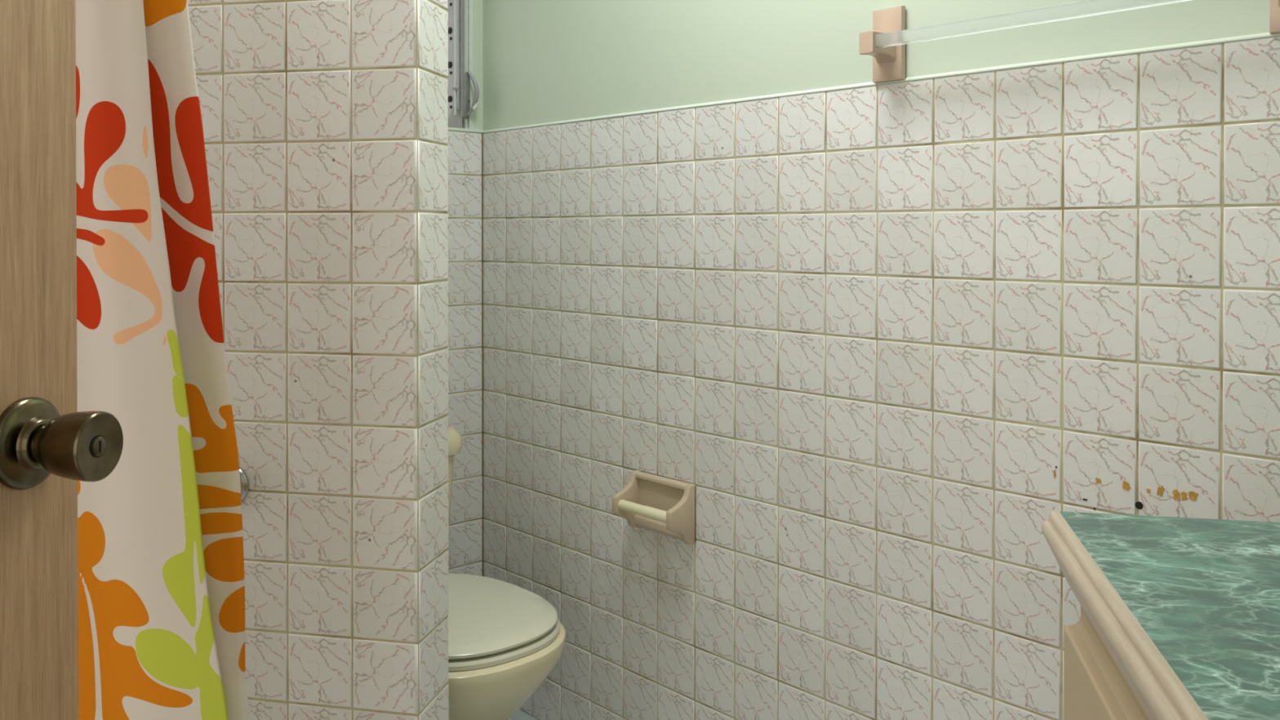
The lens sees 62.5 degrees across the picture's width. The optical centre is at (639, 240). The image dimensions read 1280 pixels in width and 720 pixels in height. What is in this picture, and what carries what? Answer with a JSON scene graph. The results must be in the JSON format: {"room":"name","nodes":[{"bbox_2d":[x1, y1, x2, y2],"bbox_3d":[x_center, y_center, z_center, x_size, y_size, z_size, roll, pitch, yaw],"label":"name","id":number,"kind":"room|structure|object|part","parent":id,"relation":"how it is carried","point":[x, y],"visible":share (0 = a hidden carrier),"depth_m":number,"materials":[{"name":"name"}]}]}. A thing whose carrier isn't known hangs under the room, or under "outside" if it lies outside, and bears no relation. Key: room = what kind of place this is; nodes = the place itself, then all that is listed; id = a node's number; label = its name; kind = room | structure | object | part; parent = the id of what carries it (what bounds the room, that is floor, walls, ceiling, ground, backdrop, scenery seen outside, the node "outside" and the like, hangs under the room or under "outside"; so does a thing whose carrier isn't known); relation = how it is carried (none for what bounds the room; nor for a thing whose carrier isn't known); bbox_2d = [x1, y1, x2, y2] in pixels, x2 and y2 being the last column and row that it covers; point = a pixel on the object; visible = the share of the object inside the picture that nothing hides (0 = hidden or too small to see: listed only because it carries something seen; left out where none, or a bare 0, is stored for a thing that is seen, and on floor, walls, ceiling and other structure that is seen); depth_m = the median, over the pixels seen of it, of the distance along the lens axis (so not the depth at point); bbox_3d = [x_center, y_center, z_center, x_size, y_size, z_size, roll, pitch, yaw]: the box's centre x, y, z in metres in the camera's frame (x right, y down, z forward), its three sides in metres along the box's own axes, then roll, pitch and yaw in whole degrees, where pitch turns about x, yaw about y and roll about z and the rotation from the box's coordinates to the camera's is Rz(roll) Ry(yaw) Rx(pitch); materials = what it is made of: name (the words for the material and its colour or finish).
{"room":"bathroom","nodes":[
{"label":"bathroom","id":0,"kind":"room"},
{"bbox_2d":[187,0,448,719],"bbox_3d":[-0.962,-0.048,1.796,1.300,2.422,0.122,0,0,12],"label":"wall","id":1,"kind":"structure","parent":0,"point":[325,122],"depth_m":1.64,"materials":[{"name":"white tile"}]},
{"bbox_2d":[239,466,249,502],"bbox_3d":[-0.654,0.387,1.647,0.065,0.065,0.052,0,0,12],"label":"shower valve","id":2,"kind":"object","parent":1,"relation":"attached to","point":[244,480],"visible":0.09,"depth_m":1.66,"materials":[{"name":"silver metal"}]},
{"bbox_2d":[447,0,483,576],"bbox_3d":[-0.867,-0.053,2.373,1.370,2.420,0.141,0,1,-42],"label":"wall","id":3,"kind":"structure","parent":0,"point":[464,148],"depth_m":2.67,"materials":[{"name":"white tile"}]},
{"bbox_2d":[447,0,479,128],"bbox_3d":[-0.671,-0.649,2.510,0.588,0.738,0.162,0,1,-42],"label":"window","id":4,"kind":"structure","parent":3,"relation":"in","point":[461,106],"depth_m":2.69,"materials":[{"name":"white paint"}]},
{"bbox_3d":[-0.430,-0.641,2.675,0.008,0.719,0.008,0,1,-42],"label":"casing","id":5,"kind":"part","parent":4,"relation":"part of","materials":[{"name":"white paint"}]},
{"bbox_3d":[-0.419,-0.369,2.650,0.030,0.115,0.012,0,0,6],"label":"crank lever","id":6,"kind":"part","parent":4,"relation":"part of","materials":[{"name":"metal"}]},
{"bbox_3d":[-0.414,-0.340,2.651,0.018,0.026,0.013,0,1,-42],"label":"crank knob","id":7,"kind":"part","parent":4,"relation":"part of","materials":[{"name":"white paint"}]},
{"bbox_2d":[448,127,483,133],"bbox_3d":[-0.648,-0.277,2.496,0.640,0.008,0.033,0,1,-42],"label":"trim","id":8,"kind":"structure","parent":3,"relation":"attached to","point":[455,129],"depth_m":2.66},
{"bbox_2d":[481,133,484,576],"bbox_3d":[-0.404,0.440,2.705,0.003,1.429,0.003,0,1,-42],"label":"trim","id":9,"kind":"structure","parent":3,"relation":"attached to","point":[482,133],"depth_m":2.70,"materials":[{"name":"tile"}]},
{"bbox_2d":[508,709,538,719],"bbox_3d":[-0.377,1.211,0.500,3.450,0.080,3.900,0,1,-42],"label":"floor","id":10,"kind":"structure","parent":0,"point":[520,714],"depth_m":2.55,"materials":[{"name":"grey tile"}]},
{"bbox_2d":[447,426,565,719],"bbox_3d":[-0.453,0.795,2.179,0.419,0.727,0.699,0,1,-42],"label":"toilet","id":11,"kind":"object","parent":10,"relation":"on","point":[504,638],"visible":0.37,"depth_m":1.97,"materials":[{"name":"ceramic"}]},
{"bbox_3d":[-0.621,0.643,2.362,0.392,0.308,0.188,0,1,-42],"label":"tank","id":12,"kind":"part","parent":11,"relation":"part of","materials":[{"name":"ceramic"}]},
{"bbox_3d":[-0.618,0.461,2.357,0.419,0.063,0.208,0,1,-42],"label":"tank lid","id":13,"kind":"part","parent":11,"relation":"part of","materials":[{"name":"ceramic"}]},
{"bbox_3d":[-0.382,0.739,2.101,0.374,0.018,0.458,0,1,-42],"label":"lid","id":14,"kind":"part","parent":11,"relation":"part of","materials":[{"name":"plastic"}]},
{"bbox_3d":[-0.381,0.759,2.101,0.384,0.018,0.465,0,1,-42],"label":"seat","id":15,"kind":"part","parent":11,"relation":"part of","materials":[{"name":"plastic"}]},
{"bbox_3d":[-0.415,0.962,2.139,0.405,0.393,0.588,0,1,-42],"label":"bowl","id":16,"kind":"part","parent":11,"relation":"part of","materials":[{"name":"ceramic"}]},
{"bbox_2d":[1063,605,1149,719],"bbox_3d":[0.644,0.767,0.677,0.573,0.806,1.050,0,0,12],"label":"vanity cabinet","id":17,"kind":"object","parent":10,"relation":"on","point":[1095,688],"visible":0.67,"depth_m":1.11,"materials":[{"name":"beige laminate"}]},
{"bbox_2d":[1041,511,1279,719],"bbox_3d":[0.646,0.369,0.672,0.568,0.089,1.066,0,0,12],"label":"countertop","id":18,"kind":"structure","parent":17,"relation":"on","point":[1187,610],"depth_m":0.95,"materials":[{"name":"green laminate"}]},
{"bbox_2d":[482,0,1279,719],"bbox_3d":[0.380,-0.050,1.936,0.121,2.420,2.450,0,1,-42],"label":"wall","id":19,"kind":"structure","parent":0,"point":[882,334],"depth_m":1.85,"materials":[{"name":"white tile"}]},
{"bbox_2d":[612,470,696,544],"bbox_3d":[0.027,0.555,2.185,0.072,0.120,0.181,0,1,-42],"label":"toilet paper holder","id":20,"kind":"object","parent":19,"relation":"attached to","point":[663,505],"visible":1,"depth_m":2.19,"materials":[{"name":"beige ceramic"}]},
{"bbox_3d":[-0.028,0.554,2.246,0.072,0.120,0.016,0,1,-42],"label":"arm","id":21,"kind":"part","parent":20,"relation":"part of","materials":[{"name":"beige ceramic"}]},
{"bbox_3d":[0.047,0.503,2.203,0.018,0.016,0.173,0,1,-42],"label":"rail","id":22,"kind":"part","parent":20,"relation":"part of","materials":[{"name":"beige ceramic"}]},
{"bbox_3d":[0.051,0.556,2.207,0.008,0.120,0.181,0,1,-42],"label":"plate","id":23,"kind":"part","parent":20,"relation":"part of","materials":[{"name":"beige ceramic"}]},
{"bbox_3d":[0.083,0.555,2.124,0.072,0.120,0.016,0,1,-42],"label":"arm","id":24,"kind":"part","parent":20,"relation":"part of","materials":[{"name":"beige ceramic"}]},
{"bbox_2d":[482,32,1279,133],"bbox_3d":[0.374,-0.271,1.855,0.005,0.006,2.300,0,1,-42],"label":"trim","id":25,"kind":"structure","parent":19,"relation":"attached to","point":[1264,34],"depth_m":1.71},
{"bbox_2d":[858,0,1279,83],"bbox_3d":[0.607,-0.330,1.547,0.070,0.123,0.671,0,1,-42],"label":"towel bar","id":26,"kind":"object","parent":19,"relation":"attached to","point":[888,37],"visible":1,"depth_m":1.64,"materials":[{"name":"beige ceramic"}]},
{"bbox_3d":[0.398,-0.324,1.770,0.064,0.058,0.043,0,1,-42],"label":"arm","id":27,"kind":"part","parent":26,"relation":"part of","materials":[{"name":"beige ceramic"}]},
{"bbox_3d":[0.422,-0.332,1.792,0.011,0.123,0.060,0,1,-42],"label":"post","id":28,"kind":"part","parent":26,"relation":"part of","materials":[{"name":"beige ceramic"}]},
{"bbox_3d":[0.835,-0.329,1.342,0.011,0.123,0.060,0,1,-42],"label":"post","id":29,"kind":"part","parent":26,"relation":"part of","materials":[{"name":"beige ceramic"}]},
{"bbox_3d":[0.090,-0.034,-0.128,1.540,2.420,0.100,0,0,12],"label":"wall","id":30,"kind":"structure","parent":0,"visible":0},
{"bbox_2d":[0,0,123,719],"bbox_3d":[-0.510,0.151,0.451,0.102,2.018,0.776,0,0,12],"label":"door","id":31,"kind":"structure","parent":30,"relation":"in","point":[47,446],"depth_m":0.79,"materials":[{"name":"beige wood"}]},
{"bbox_3d":[-0.411,0.150,0.771,0.038,0.051,0.051,0,0,12],"label":"knob","id":32,"kind":"part","parent":31,"relation":"part of","materials":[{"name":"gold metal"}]},
{"label":"curtain rod","id":33,"kind":"object","parent":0,"visible":0},
{"bbox_2d":[75,0,248,719],"bbox_3d":[-0.774,0.075,1.319,0.661,1.860,0.096,0,0,12],"label":"shower curtain","id":34,"kind":"object","parent":33,"relation":"hanging from","point":[161,580],"visible":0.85,"depth_m":1.25,"materials":[{"name":"fabric"}]}
]}

